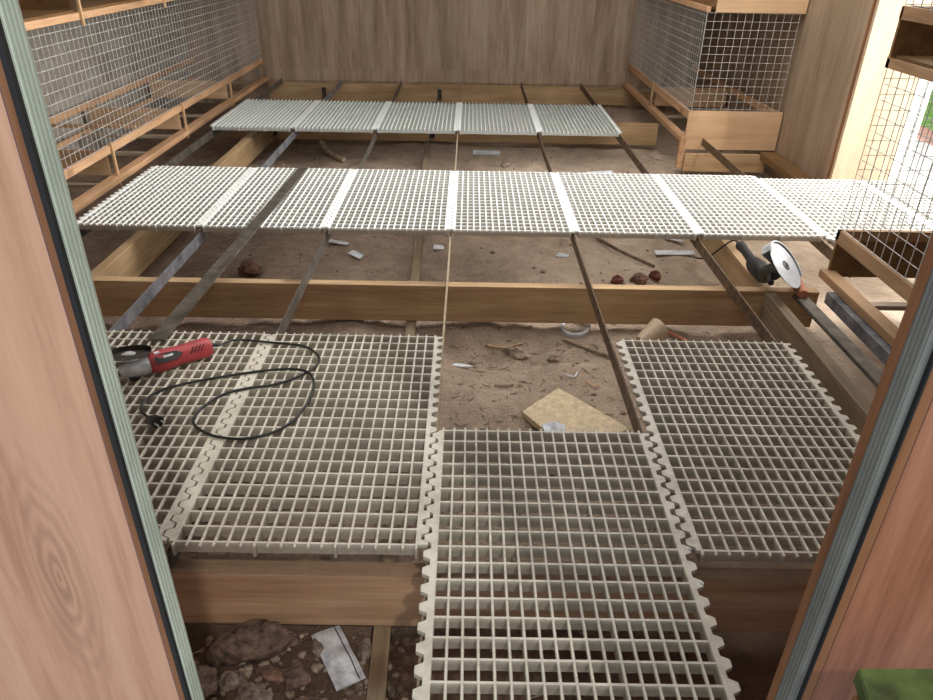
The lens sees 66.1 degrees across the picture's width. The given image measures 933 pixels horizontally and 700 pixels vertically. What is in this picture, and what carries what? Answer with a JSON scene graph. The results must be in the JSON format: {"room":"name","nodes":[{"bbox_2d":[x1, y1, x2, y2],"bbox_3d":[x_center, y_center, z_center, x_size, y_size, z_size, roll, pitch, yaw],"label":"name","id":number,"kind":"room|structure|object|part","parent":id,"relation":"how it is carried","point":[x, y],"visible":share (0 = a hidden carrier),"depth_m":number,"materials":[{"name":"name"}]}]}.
{"room":"chicken coop","nodes":[
{"label":"chicken coop","id":0,"kind":"room"},
{"bbox_2d":[27,0,191,149],"bbox_3d":[-2.833,-1.926,3.736,0.050,2.650,7.064,1,30,0],"label":"wall","id":1,"kind":"structure","parent":0,"point":[51,28],"depth_m":5.57,"materials":[{"name":"metal"}]},
{"bbox_2d":[18,0,267,213],"bbox_3d":[-2.404,-1.933,4.269,0.750,1.655,6.100,1,30,0],"label":"wire mesh cage","id":2,"kind":"object","parent":1,"relation":"attached to","point":[36,14],"visible":0.88,"depth_m":4.67,"materials":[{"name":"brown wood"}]},
{"bbox_3d":[-2.438,-1.412,4.521,0.700,0.020,0.020,1,30,0],"label":"cross rail","id":3,"kind":"part","parent":2,"relation":"part of","materials":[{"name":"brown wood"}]},
{"bbox_3d":[-2.073,-2.010,4.222,0.030,0.035,6.100,1,30,0],"label":"rail","id":4,"kind":"part","parent":2,"relation":"part of","materials":[{"name":"brown wood"}]},
{"bbox_3d":[-2.769,-1.409,4.571,0.022,0.045,6.100,1,30,0],"label":"rail","id":5,"kind":"part","parent":2,"relation":"part of","materials":[{"name":"brown wood"}]},
{"bbox_3d":[-2.772,-1.262,4.656,0.022,0.035,6.100,1,30,0],"label":"rail","id":6,"kind":"part","parent":2,"relation":"part of","materials":[{"name":"brown wood"}]},
{"bbox_3d":[-2.079,-1.398,4.573,0.022,0.045,6.100,1,30,0],"label":"rail","id":7,"kind":"part","parent":2,"relation":"part of","materials":[{"name":"brown wood"}]},
{"bbox_3d":[-2.071,-1.251,4.657,0.060,0.035,6.100,1,30,0],"label":"rail","id":8,"kind":"part","parent":2,"relation":"part of","materials":[{"name":"brown wood"}]},
{"bbox_2d":[180,0,703,111],"bbox_3d":[-0.257,-3.631,6.839,5.400,2.700,0.045,1,30,0],"label":"wall","id":9,"kind":"structure","parent":0,"point":[511,35],"depth_m":7.11,"materials":[{"name":"laminate"}]},
{"bbox_2d":[265,66,624,85],"bbox_3d":[-0.217,-2.785,7.289,3.650,0.125,0.014,1,30,0],"label":"baseboard","id":10,"kind":"structure","parent":9,"relation":"attached to","point":[273,73],"depth_m":7.28,"materials":[{"name":"laminate"}]},
{"bbox_2d":[0,0,932,699],"bbox_3d":[0.043,-0.048,0.650,4.000,2.750,0.044,1,30,0],"label":"door frame","id":11,"kind":"structure","parent":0,"point":[90,609],"depth_m":0.76,"materials":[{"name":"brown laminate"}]},
{"bbox_2d":[66,102,932,699],"bbox_3d":[0.590,-0.985,4.791,6.830,0.104,8.700,1,30,0],"label":"floor","id":12,"kind":"structure","parent":0,"point":[754,656],"depth_m":3.19,"materials":[{"name":"soil"}]},
{"bbox_2d":[91,230,182,276],"bbox_3d":[-1.631,-0.639,3.841,0.045,0.166,1.576,1,30,0],"label":"joist","id":13,"kind":"object","parent":12,"relation":"on","point":[143,247],"visible":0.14,"depth_m":3.51,"materials":[{"name":"wood"}]},
{"bbox_2d":[195,665,218,698],"bbox_3d":[-0.601,0.748,1.610,0.085,0.051,0.098,-11,32,-20],"label":"stone","id":14,"kind":"object","parent":12,"relation":"on","point":[207,675],"visible":0.5,"depth_m":1.60,"materials":[{"name":"stone"}]},
{"bbox_2d":[218,671,246,692],"bbox_3d":[-0.531,0.749,1.625,0.062,0.040,0.044,-5,30,-10],"label":"stone","id":15,"kind":"object","parent":12,"relation":"on","point":[229,681],"visible":0.98,"depth_m":1.62,"materials":[{"name":"stone"}]},
{"bbox_2d":[211,131,273,166],"bbox_3d":[-1.622,-1.441,5.240,0.045,0.166,1.551,1,30,0],"label":"joist","id":16,"kind":"object","parent":12,"relation":"on","point":[244,152],"visible":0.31,"depth_m":5.24,"materials":[{"name":"wood"}]},
{"bbox_2d":[205,618,294,666],"bbox_3d":[-0.508,0.696,1.696,0.208,0.087,0.109,-5,30,-11],"label":"stone","id":17,"kind":"object","parent":12,"relation":"on","point":[256,640],"visible":0.99,"depth_m":1.67,"materials":[{"name":"stone"}]},
{"bbox_2d":[237,259,262,275],"bbox_3d":[-1.115,-0.419,3.704,0.098,0.093,0.123,-22,37,-34],"label":"stone","id":18,"kind":"object","parent":12,"relation":"on","point":[249,267],"visible":1,"depth_m":3.67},
{"bbox_2d":[236,682,272,699],"bbox_3d":[-0.468,0.776,1.585,0.078,0.069,0.097,1,30,0],"label":"stone","id":19,"kind":"object","parent":12,"relation":"on","point":[250,690],"visible":1,"depth_m":1.58,"materials":[{"name":"stone"}]},
{"bbox_2d":[257,664,283,683],"bbox_3d":[-0.445,0.744,1.641,0.074,0.040,0.040,7,30,11],"label":"stone","id":20,"kind":"object","parent":12,"relation":"on","point":[269,673],"visible":0.94,"depth_m":1.63,"materials":[{"name":"stone"}]},
{"bbox_2d":[287,633,301,647],"bbox_3d":[-0.415,0.693,1.711,0.038,0.034,0.041,-17,34,-28],"label":"stone","id":21,"kind":"object","parent":12,"relation":"on","point":[297,642],"visible":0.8,"depth_m":1.70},
{"bbox_2d":[282,661,310,689],"bbox_3d":[-0.386,0.742,1.633,0.063,0.048,0.074,-19,35,-31],"label":"stone","id":22,"kind":"object","parent":12,"relation":"on","point":[297,675],"visible":1,"depth_m":1.61,"materials":[{"name":"stone"}]},
{"bbox_2d":[293,696,327,699],"bbox_3d":[-0.362,0.793,1.571,0.122,0.062,0.069,-5,30,-11],"label":"stone","id":23,"kind":"object","parent":12,"relation":"on","point":[307,697],"visible":1,"depth_m":1.59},
{"bbox_2d":[310,638,323,657],"bbox_3d":[-0.353,0.705,1.697,0.029,0.033,0.054,-14,33,-25],"label":"stone","id":24,"kind":"object","parent":12,"relation":"on","point":[316,646],"visible":1,"depth_m":1.69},
{"bbox_2d":[318,140,345,162],"bbox_3d":[-1.084,-1.583,5.716,0.067,0.058,0.582,-14,33,-24],"label":"stick","id":25,"kind":"object","parent":12,"relation":"on","point":[322,144],"visible":1,"depth_m":5.65,"materials":[{"name":"brown wood"}]},
{"bbox_2d":[311,625,365,691],"bbox_3d":[-0.302,0.718,1.683,0.072,0.026,0.180,-15,33,-25],"label":"paper packet","id":26,"kind":"object","parent":12,"relation":"on","point":[343,668],"visible":0.98,"depth_m":1.67,"materials":[{"name":"paper"}]},
{"bbox_2d":[328,239,348,244],"bbox_3d":[-0.720,-0.607,4.037,0.110,0.013,0.040,6,30,9],"label":"scrap","id":27,"kind":"object","parent":12,"relation":"on","point":[330,240],"visible":1,"depth_m":4.03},
{"bbox_2d":[348,250,363,258],"bbox_3d":[-0.602,-0.522,3.917,0.109,0.010,0.041,26,38,36],"label":"scrap","id":28,"kind":"object","parent":12,"relation":"on","point":[353,253],"visible":1,"depth_m":3.92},
{"bbox_2d":[356,639,371,661],"bbox_3d":[-0.244,0.717,1.708,0.038,0.031,0.060,7,30,11],"label":"stone","id":29,"kind":"object","parent":12,"relation":"on","point":[363,652],"visible":1,"depth_m":1.70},
{"bbox_2d":[366,141,429,699],"bbox_3d":[-0.263,-0.487,3.814,0.046,0.022,5.400,0,30,-2],"label":"joist","id":30,"kind":"object","parent":12,"relation":"on","point":[380,653],"depth_m":1.74,"materials":[{"name":"wood"}]},
{"bbox_2d":[433,245,443,249],"bbox_3d":[-0.157,-0.574,4.029,0.063,0.022,0.047,-1,30,-4],"label":"scrap","id":31,"kind":"object","parent":12,"relation":"on","point":[436,247],"visible":1,"depth_m":4.02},
{"bbox_2d":[151,164,727,698],"bbox_3d":[-0.260,-0.261,3.491,3.296,0.105,4.512,1,30,0],"label":"litter","id":32,"kind":"object","parent":12,"relation":"on","point":[512,416],"visible":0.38,"depth_m":2.84,"materials":[{"name":"brown wood"}]},
{"bbox_2d":[232,122,658,144],"bbox_3d":[-0.179,-1.817,5.936,3.510,0.170,0.045,1,30,0],"label":"joist","id":33,"kind":"object","parent":12,"relation":"on","point":[632,133],"visible":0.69,"depth_m":5.94,"materials":[{"name":"wood"}]},
{"bbox_2d":[92,276,819,326],"bbox_3d":[-0.134,-0.212,3.137,3.300,0.170,0.047,1,30,0],"label":"joist","id":34,"kind":"object","parent":12,"relation":"on","point":[226,297],"visible":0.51,"depth_m":3.11,"materials":[{"name":"wood"}]},
{"bbox_2d":[580,83,839,436],"bbox_3d":[1.128,-1.071,4.450,0.006,0.052,6.400,1,30,0],"label":"bar","id":35,"kind":"object","parent":34,"relation":"on","point":[756,323],"visible":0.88,"depth_m":3.12,"materials":[{"name":"metal"}]},
{"bbox_2d":[616,338,859,565],"bbox_3d":[0.819,0.232,2.079,0.611,0.034,1.016,1,30,0],"label":"floor grating","id":36,"kind":"structure","parent":35,"relation":"on","point":[711,387],"depth_m":2.03,"materials":[{"name":"white plastic"}]},
{"bbox_2d":[654,174,825,242],"bbox_3d":[1.421,-0.787,3.874,0.611,0.034,1.016,1,30,0],"label":"floor grating","id":37,"kind":"structure","parent":35,"relation":"on","point":[721,207],"depth_m":3.76,"materials":[{"name":"white plastic"}]},
{"bbox_2d":[793,278,808,297],"bbox_3d":[1.416,-0.264,3.050,0.048,0.048,0.150,6,30,9],"label":"pipe stub","id":38,"kind":"object","parent":34,"relation":"on","point":[801,292],"visible":0.69,"depth_m":2.99,"materials":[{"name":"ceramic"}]},
{"bbox_2d":[792,294,882,387],"bbox_3d":[1.407,-0.019,2.659,0.054,0.014,0.850,0,30,-1],"label":"steel angle","id":39,"kind":"object","parent":34,"relation":"on","point":[841,340],"visible":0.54,"depth_m":2.67,"materials":[{"name":"metal"}]},
{"bbox_2d":[268,81,655,105],"bbox_3d":[0.125,-2.612,7.332,4.300,0.170,0.099,1,30,0],"label":"joist","id":40,"kind":"object","parent":12,"relation":"on","point":[510,94],"depth_m":7.33,"materials":[{"name":"wood"}]},
{"bbox_3d":[-1.455,-2.624,7.308,0.044,0.090,0.050,1,30,0],"label":"joist bracket","id":41,"kind":"part","parent":40,"relation":"part of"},
{"bbox_3d":[-0.275,-2.605,7.310,0.044,0.090,0.050,1,30,0],"label":"joist bracket","id":42,"kind":"part","parent":40,"relation":"part of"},
{"bbox_2d":[175,146,748,699],"bbox_3d":[-0.197,-0.404,3.741,3.393,0.110,5.114,1,30,0],"label":"litter","id":43,"kind":"object","parent":12,"relation":"on","point":[315,668],"visible":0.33,"depth_m":1.67,"materials":[{"name":"stone"}]},
{"bbox_2d":[453,363,472,367],"bbox_3d":[-0.018,0.066,2.981,0.089,0.006,0.021,6,30,9],"label":"scrap","id":44,"kind":"object","parent":12,"relation":"on","point":[454,364],"visible":1,"depth_m":2.98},
{"bbox_2d":[466,361,484,367],"bbox_3d":[0.037,0.068,3.037,0.087,0.042,0.064,0,30,-1],"label":"stone","id":45,"kind":"object","parent":12,"relation":"on","point":[476,364],"visible":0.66,"depth_m":3.02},
{"bbox_2d":[473,150,499,154],"bbox_3d":[0.162,-1.586,5.763,0.220,0.019,0.071,1,30,1],"label":"scrap","id":46,"kind":"object","parent":12,"relation":"on","point":[475,152],"visible":1,"depth_m":5.75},
{"bbox_2d":[167,559,812,631],"bbox_3d":[-0.538,0.586,1.734,4.150,0.170,0.045,1,30,0],"label":"joist","id":47,"kind":"object","parent":12,"relation":"on","point":[207,591],"visible":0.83,"depth_m":1.70,"materials":[{"name":"wood"}]},
{"bbox_2d":[416,81,461,687],"bbox_3d":[-0.073,-0.966,4.231,0.006,0.052,6.900,1,30,0],"label":"bar","id":48,"kind":"object","parent":47,"relation":"on","point":[420,660],"visible":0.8,"depth_m":2.44,"materials":[{"name":"metal"}]},
{"bbox_2d":[456,102,539,135],"bbox_3d":[0.234,-1.838,5.670,0.611,0.034,1.016,1,30,0],"label":"floor grating","id":49,"kind":"structure","parent":48,"relation":"on","point":[476,118],"depth_m":5.58,"materials":[{"name":"white plastic"}]},
{"bbox_2d":[448,171,575,238],"bbox_3d":[0.221,-0.806,3.871,0.611,0.034,1.016,1,30,0],"label":"floor grating","id":50,"kind":"structure","parent":48,"relation":"on","point":[484,203],"depth_m":3.77,"materials":[{"name":"white plastic"}]},
{"bbox_2d":[412,427,740,699],"bbox_3d":[0.209,0.491,1.607,0.614,0.035,1.016,1,30,0],"label":"floor grating","id":51,"kind":"structure","parent":48,"relation":"on","point":[510,442],"depth_m":1.60,"materials":[{"name":"white plastic"}]},
{"bbox_2d":[520,83,735,699],"bbox_3d":[0.527,-0.956,4.232,0.006,0.052,6.900,1,30,0],"label":"bar","id":52,"kind":"object","parent":47,"relation":"on","point":[633,417],"visible":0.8,"depth_m":2.66,"materials":[{"name":"metal"}]},
{"bbox_2d":[530,103,621,136],"bbox_3d":[0.834,-1.830,5.675,0.611,0.034,1.016,1,30,0],"label":"floor grating","id":53,"kind":"structure","parent":52,"relation":"on","point":[566,120],"depth_m":5.58,"materials":[{"name":"white plastic"}]},
{"bbox_2d":[553,172,700,240],"bbox_3d":[0.821,-0.797,3.873,0.611,0.034,1.016,1,30,0],"label":"floor grating","id":54,"kind":"structure","parent":52,"relation":"on","point":[599,205],"depth_m":3.76,"materials":[{"name":"white plastic"}]},
{"bbox_2d":[494,383,513,386],"bbox_3d":[0.144,0.140,2.779,0.078,0.028,0.034,5,30,7],"label":"stick","id":55,"kind":"object","parent":12,"relation":"on","point":[512,384],"visible":1,"depth_m":2.77,"materials":[{"name":"brown wood"}]},
{"bbox_2d":[488,342,522,347],"bbox_3d":[0.169,-0.020,3.097,0.152,0.019,0.021,-1,30,-3],"label":"stick","id":56,"kind":"object","parent":12,"relation":"on","point":[522,342],"visible":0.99,"depth_m":3.09,"materials":[{"name":"brown wood"}]},
{"bbox_2d":[501,161,510,166],"bbox_3d":[0.302,-1.417,5.470,0.084,0.048,0.060,0,30,-1],"label":"stone","id":57,"kind":"object","parent":12,"relation":"on","point":[504,163],"visible":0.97,"depth_m":5.45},
{"bbox_2d":[501,346,531,359],"bbox_3d":[0.214,0.013,3.074,0.130,0.060,0.070,17,34,26],"label":"stone","id":58,"kind":"object","parent":12,"relation":"on","point":[517,353],"visible":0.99,"depth_m":3.05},
{"bbox_2d":[547,354,560,362],"bbox_3d":[0.370,0.041,3.035,0.059,0.045,0.048,-25,39,-37],"label":"stone","id":59,"kind":"object","parent":12,"relation":"on","point":[553,358],"visible":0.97,"depth_m":3.02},
{"bbox_2d":[555,253,568,257],"bbox_3d":[0.522,-0.512,3.916,0.070,0.012,0.057,9,31,13],"label":"scrap","id":60,"kind":"object","parent":12,"relation":"on","point":[559,255],"visible":1,"depth_m":3.91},
{"bbox_2d":[522,388,626,442],"bbox_3d":[0.375,0.268,2.532,0.334,0.051,0.266,26,38,36],"label":"chipboard offcut","id":61,"kind":"object","parent":12,"relation":"on","point":[559,410],"visible":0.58,"depth_m":2.56,"materials":[{"name":"wood"}]},
{"bbox_2d":[561,323,590,337],"bbox_3d":[0.488,-0.097,3.206,0.132,0.053,0.134,20,35,29],"label":"ring","id":62,"kind":"object","parent":12,"relation":"on","point":[587,331],"visible":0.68,"depth_m":3.16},
{"bbox_2d":[563,337,608,356],"bbox_3d":[0.515,-0.010,3.072,0.230,0.023,0.021,22,36,32],"label":"stick","id":63,"kind":"object","parent":12,"relation":"on","point":[564,338],"visible":0.91,"depth_m":3.07,"materials":[{"name":"brown wood"}]},
{"bbox_2d":[586,170,612,173],"bbox_3d":[0.994,-1.313,5.349,0.206,0.037,0.071,-2,30,-5],"label":"scrap","id":64,"kind":"object","parent":12,"relation":"on","point":[608,171],"visible":0.36,"depth_m":5.36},
{"bbox_2d":[610,274,623,284],"bbox_3d":[0.768,-0.356,3.649,0.069,0.056,0.060,1,30,-1],"label":"fragment","id":65,"kind":"object","parent":12,"relation":"on","point":[616,279],"visible":0.99,"depth_m":3.63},
{"bbox_2d":[595,238,654,267],"bbox_3d":[0.857,-0.564,4.026,0.022,0.026,0.556,-15,34,-26],"label":"rod","id":66,"kind":"object","parent":12,"relation":"on","point":[598,239],"visible":0.8,"depth_m":3.98,"materials":[{"name":"metal"}]},
{"bbox_2d":[629,272,648,284],"bbox_3d":[0.878,-0.362,3.663,0.102,0.063,0.067,-5,30,-11],"label":"fragment","id":67,"kind":"object","parent":12,"relation":"on","point":[639,278],"visible":0.96,"depth_m":3.64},
{"bbox_2d":[636,318,668,340],"bbox_3d":[0.788,-0.074,3.051,0.133,0.115,0.104,-15,34,-26],"label":"pipe piece","id":68,"kind":"object","parent":12,"relation":"on","point":[655,329],"visible":0.72,"depth_m":3.02,"materials":[{"name":"ceramic"}]},
{"bbox_2d":[649,270,660,280],"bbox_3d":[0.973,-0.381,3.702,0.066,0.061,0.059,7,30,11],"label":"fragment","id":69,"kind":"object","parent":12,"relation":"on","point":[654,274],"visible":1,"depth_m":3.69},
{"bbox_2d":[654,250,695,254],"bbox_3d":[1.160,-0.542,3.992,0.220,0.012,0.044,0,30,-2],"label":"scrap","id":70,"kind":"object","parent":12,"relation":"on","point":[657,252],"visible":1,"depth_m":3.99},
{"bbox_2d":[623,0,814,179],"bbox_3d":[1.943,-2.510,5.573,0.720,1.820,3.210,1,30,0],"label":"wire cage","id":71,"kind":"object","parent":12,"relation":"on","point":[727,129],"visible":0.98,"depth_m":5.27,"materials":[{"name":"brown wood"}]},
{"bbox_3d":[1.620,-2.129,6.301,0.060,0.035,2.330,1,30,0],"label":"rail","id":72,"kind":"part","parent":71,"relation":"part of","materials":[{"name":"brown wood"}]},
{"bbox_3d":[1.634,-2.280,6.214,0.022,0.055,2.330,1,30,0],"label":"rail","id":73,"kind":"part","parent":71,"relation":"part of","materials":[{"name":"brown wood"}]},
{"bbox_3d":[1.588,-1.467,5.312,0.043,0.220,0.036,1,30,0],"label":"corner leg","id":74,"kind":"part","parent":71,"relation":"part of","materials":[{"name":"brown wood"}]},
{"bbox_3d":[1.648,-2.888,5.866,0.030,0.035,2.330,1,30,0],"label":"rail","id":75,"kind":"part","parent":71,"relation":"part of","materials":[{"name":"brown wood"}]},
{"bbox_3d":[2.271,-2.118,6.303,0.022,0.035,2.330,1,30,0],"label":"rail","id":76,"kind":"part","parent":71,"relation":"part of","materials":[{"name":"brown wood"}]},
{"bbox_3d":[1.944,-1.603,5.244,0.680,0.275,0.012,1,30,0],"label":"plywood panel","id":77,"kind":"part","parent":71,"relation":"part of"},
{"bbox_3d":[2.273,-2.270,6.216,0.022,0.055,2.330,1,30,0],"label":"rail","id":78,"kind":"part","parent":71,"relation":"part of","materials":[{"name":"brown wood"}]},
{"bbox_3d":[1.993,-2.381,4.796,0.610,0.230,0.014,1,30,0],"label":"plywood panel","id":79,"kind":"part","parent":71,"relation":"part of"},
{"bbox_2d":[697,235,769,286],"bbox_3d":[1.308,-0.592,3.848,0.045,0.166,1.576,1,30,0],"label":"joist","id":80,"kind":"object","parent":12,"relation":"on","point":[732,262],"visible":0.21,"depth_m":3.48,"materials":[{"name":"wood"}]},
{"bbox_2d":[693,240,801,287],"bbox_3d":[1.321,-0.438,3.359,0.211,0.398,0.923,1,30,0],"label":"grinder","id":81,"kind":"object","parent":80,"relation":"on","point":[784,264],"visible":1,"depth_m":3.02,"materials":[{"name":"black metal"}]},
{"bbox_3d":[1.296,-0.446,3.327,0.056,0.062,0.211,1,30,0],"label":"handle","id":82,"kind":"part","parent":81,"relation":"part of","materials":[{"name":"plastic"}]},
{"bbox_3d":[1.267,-0.303,2.987,0.034,0.030,0.113,13,32,20],"label":"handle","id":83,"kind":"part","parent":81,"relation":"part of","materials":[{"name":"plastic"}]},
{"bbox_2d":[759,293,870,434],"bbox_3d":[1.299,0.215,2.440,0.045,0.166,1.567,1,30,0],"label":"joist","id":84,"kind":"object","parent":12,"relation":"on","point":[784,326],"visible":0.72,"depth_m":2.64,"materials":[{"name":"wood"}]},
{"bbox_2d":[851,669,932,699],"bbox_3d":[0.606,0.773,0.896,0.396,0.812,0.265,1,30,0],"label":"board","id":85,"kind":"object","parent":12,"relation":"on","point":[870,684],"visible":1,"depth_m":0.79,"materials":[{"name":"green paint"}]},
{"bbox_2d":[859,180,932,225],"bbox_3d":[2.620,-0.740,3.829,0.611,0.034,1.016,1,30,0],"label":"floor grating","id":86,"kind":"structure","parent":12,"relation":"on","point":[924,204],"depth_m":4.04,"materials":[{"name":"white plastic"}]},
{"bbox_2d":[888,78,932,180],"bbox_3d":[2.724,-2.026,4.030,0.100,2.600,0.080,1,30,0],"label":"post","id":87,"kind":"object","parent":12,"relation":"on","point":[922,83],"visible":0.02,"depth_m":4.37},
{"bbox_3d":[0.126,-1.017,4.549,4.240,0.170,0.045,1,30,0],"label":"joist","id":88,"kind":"object","parent":12,"relation":"on","visible":0},
{"bbox_2d":[80,78,282,237],"bbox_3d":[-1.871,-1.144,4.487,0.006,0.052,6.300,1,30,0],"label":"bar","id":89,"kind":"object","parent":88,"relation":"on","point":[177,159],"visible":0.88,"depth_m":4.99,"materials":[{"name":"metal"}]},
{"bbox_2d":[77,165,251,231],"bbox_3d":[-1.579,-0.835,3.867,0.611,0.034,1.016,1,30,0],"label":"floor grating","id":90,"kind":"structure","parent":89,"relation":"on","point":[162,198],"depth_m":3.75,"materials":[{"name":"white plastic"}]},
{"bbox_2d":[210,99,317,131],"bbox_3d":[-1.566,-1.861,5.656,0.611,0.034,1.016,1,30,0],"label":"floor grating","id":91,"kind":"structure","parent":89,"relation":"on","point":[249,115],"depth_m":5.55,"materials":[{"name":"white plastic"}]},
{"bbox_2d":[109,79,342,330],"bbox_3d":[-1.271,-1.122,4.466,0.006,0.052,6.350,1,30,0],"label":"bar","id":92,"kind":"object","parent":88,"relation":"on","point":[168,273],"visible":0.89,"depth_m":3.12,"materials":[{"name":"metal"}]},
{"bbox_2d":[106,330,270,543],"bbox_3d":[-0.991,0.200,2.080,0.611,0.034,1.016,1,30,0],"label":"floor grating","id":93,"kind":"structure","parent":92,"relation":"on","point":[176,405],"depth_m":2.13,"materials":[{"name":"white plastic"}]},
{"bbox_2d":[199,167,353,233],"bbox_3d":[-0.979,-0.826,3.869,0.611,0.034,1.016,1,30,0],"label":"floor grating","id":94,"kind":"structure","parent":92,"relation":"on","point":[307,206],"depth_m":3.75,"materials":[{"name":"white plastic"}]},
{"bbox_2d":[148,167,308,340],"bbox_3d":[-1.014,-0.563,3.362,0.058,0.010,2.120,2,30,2],"label":"bar","id":95,"kind":"object","parent":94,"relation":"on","point":[179,313],"visible":1,"depth_m":2.99,"materials":[{"name":"metal"}]},
{"bbox_2d":[292,100,388,132],"bbox_3d":[-0.966,-1.853,5.661,0.611,0.034,1.016,1,30,0],"label":"floor grating","id":96,"kind":"structure","parent":92,"relation":"on","point":[323,116],"depth_m":5.57,"materials":[{"name":"white plastic"}]},
{"bbox_2d":[167,80,401,568],"bbox_3d":[-0.672,-1.100,4.446,0.006,0.052,6.400,1,30,0],"label":"bar","id":97,"kind":"object","parent":88,"relation":"on","point":[172,559],"visible":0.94,"depth_m":3.00,"materials":[{"name":"metal"}]},
{"bbox_2d":[164,332,442,558],"bbox_3d":[-0.391,0.209,2.081,0.611,0.034,1.016,1,30,0],"label":"floor grating","id":98,"kind":"structure","parent":97,"relation":"on","point":[369,377],"depth_m":1.95,"materials":[{"name":"white plastic"}]},
{"bbox_2d":[111,338,320,439],"bbox_3d":[-0.716,0.068,2.186,0.594,0.104,0.610,-20,36,-32],"label":"grinder","id":99,"kind":"object","parent":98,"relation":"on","point":[137,361],"visible":0.97,"depth_m":2.23,"materials":[{"name":"red plastic"}]},
{"bbox_3d":[-0.932,0.020,2.248,0.086,0.024,0.022,-20,36,-32],"label":"name plate","id":100,"kind":"part","parent":99,"relation":"part of","materials":[{"name":"plastic"}]},
{"bbox_2d":[324,169,454,235],"bbox_3d":[-0.379,-0.816,3.870,0.611,0.034,1.016,1,30,0],"label":"floor grating","id":101,"kind":"structure","parent":97,"relation":"on","point":[397,202],"depth_m":3.75,"materials":[{"name":"white plastic"}]},
{"bbox_2d":[374,101,459,133],"bbox_3d":[-0.366,-1.845,5.666,0.611,0.034,1.016,1,30,0],"label":"floor grating","id":102,"kind":"structure","parent":97,"relation":"on","point":[429,118],"depth_m":5.58,"materials":[{"name":"white plastic"}]},
{"bbox_2d":[701,138,850,277],"bbox_3d":[1.727,-0.938,4.237,0.006,0.052,2.385,1,30,0],"label":"bar","id":103,"kind":"object","parent":88,"relation":"on","point":[822,247],"visible":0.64,"depth_m":4.65,"materials":[{"name":"metal"}]},
{"bbox_2d":[758,178,932,246],"bbox_3d":[2.021,-0.750,3.828,0.611,0.034,1.016,1,30,0],"label":"floor grating","id":104,"kind":"structure","parent":103,"relation":"on","point":[823,203],"depth_m":3.85,"materials":[{"name":"white plastic"}]},
{"bbox_3d":[1.059,0.032,3.032,0.071,0.050,0.062,-5,30,-10],"label":"stone","id":105,"kind":"object","parent":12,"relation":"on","visible":0},
{"bbox_2d":[668,330,688,340],"bbox_3d":[0.958,-0.043,3.108,0.343,0.046,0.030,24,37,34],"label":"stick","id":106,"kind":"object","parent":105,"relation":"on","point":[670,332],"visible":0.18,"depth_m":3.12,"materials":[{"name":"wood"}]},
{"bbox_2d":[689,0,873,179],"bbox_3d":[2.333,-2.800,5.418,0.040,2.650,3.214,1,30,0],"label":"wall","id":107,"kind":"structure","parent":0,"point":[829,37],"depth_m":4.96,"materials":[{"name":"laminate"}]},
{"bbox_2d":[826,0,876,179],"bbox_3d":[2.303,-2.106,3.954,0.011,2.400,0.015,1,30,0],"label":"trim","id":108,"kind":"structure","parent":107,"relation":"attached to","point":[874,1],"depth_m":4.26,"materials":[{"name":"wood"}]},
{"bbox_2d":[829,0,932,180],"bbox_3d":[2.487,-2.103,3.956,0.356,2.400,0.075,1,30,0],"label":"wall","id":109,"kind":"structure","parent":0,"point":[871,71],"depth_m":4.29,"materials":[{"name":"paint"}]},
{"bbox_3d":[2.317,-0.646,1.660,0.040,2.650,2.250,1,30,0],"label":"wall","id":110,"kind":"structure","parent":0,"visible":0},
{"bbox_2d":[818,0,932,346],"bbox_3d":[1.924,-0.484,1.844,0.700,1.625,2.204,1,30,0],"label":"wire mesh cage","id":111,"kind":"object","parent":110,"relation":"attached to","point":[891,256],"visible":0.94,"depth_m":2.83,"materials":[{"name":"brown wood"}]},
{"bbox_2d":[824,292,891,364],"bbox_3d":[1.565,0.122,2.468,0.060,0.050,1.400,1,30,0],"label":"channel","id":112,"kind":"object","parent":111,"relation":"attached to","point":[852,320],"visible":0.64,"depth_m":2.82,"materials":[{"name":"metal"}]},
{"bbox_3d":[1.592,0.201,2.237,0.060,0.035,2.200,1,30,0],"label":"rail","id":113,"kind":"part","parent":111,"relation":"part of","materials":[{"name":"brown wood"}]},
{"bbox_3d":[1.605,0.051,2.150,0.022,0.057,2.200,1,30,0],"label":"rail","id":114,"kind":"part","parent":111,"relation":"part of","materials":[{"name":"brown wood"}]},
{"bbox_3d":[1.935,-0.398,3.146,0.668,0.170,0.018,1,30,0],"label":"plywood panel","id":115,"kind":"part","parent":111,"relation":"part of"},
{"bbox_3d":[1.936,-0.490,3.091,0.670,0.045,0.025,1,30,0],"label":"rail","id":116,"kind":"part","parent":111,"relation":"part of","materials":[{"name":"brown wood"}]},
{"bbox_3d":[1.947,-1.095,2.745,0.670,0.040,0.025,1,30,0],"label":"rail","id":117,"kind":"part","parent":111,"relation":"part of","materials":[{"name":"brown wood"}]},
{"bbox_3d":[1.620,-0.557,1.802,0.030,0.035,2.200,1,30,0],"label":"rail","id":118,"kind":"part","parent":111,"relation":"part of","materials":[{"name":"brown wood"}]},
{"bbox_3d":[1.948,-1.189,2.691,0.670,0.175,0.015,1,30,0],"label":"plywood panel","id":119,"kind":"part","parent":111,"relation":"part of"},
{"bbox_3d":[1.619,-0.709,1.715,0.022,0.045,2.200,1,30,0],"label":"rail","id":120,"kind":"part","parent":111,"relation":"part of","materials":[{"name":"brown wood"}]},
{"label":"outside","id":121,"kind":"structure","parent":0,"visible":0},
{"bbox_2d":[921,88,932,129],"bbox_3d":[10.207,-3.229,9.029,11.650,0.060,25.000,1,30,0],"label":"lawn","id":122,"kind":"structure","parent":121,"point":[930,115],"depth_m":7.42,"materials":[{"name":"green plant"}]},
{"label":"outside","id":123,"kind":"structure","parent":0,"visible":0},
{"bbox_2d":[916,125,932,145],"bbox_3d":[4.194,-2.097,6.837,0.350,0.055,10.000,1,30,0],"label":"path","id":124,"kind":"structure","parent":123,"point":[925,130],"depth_m":6.56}
]}

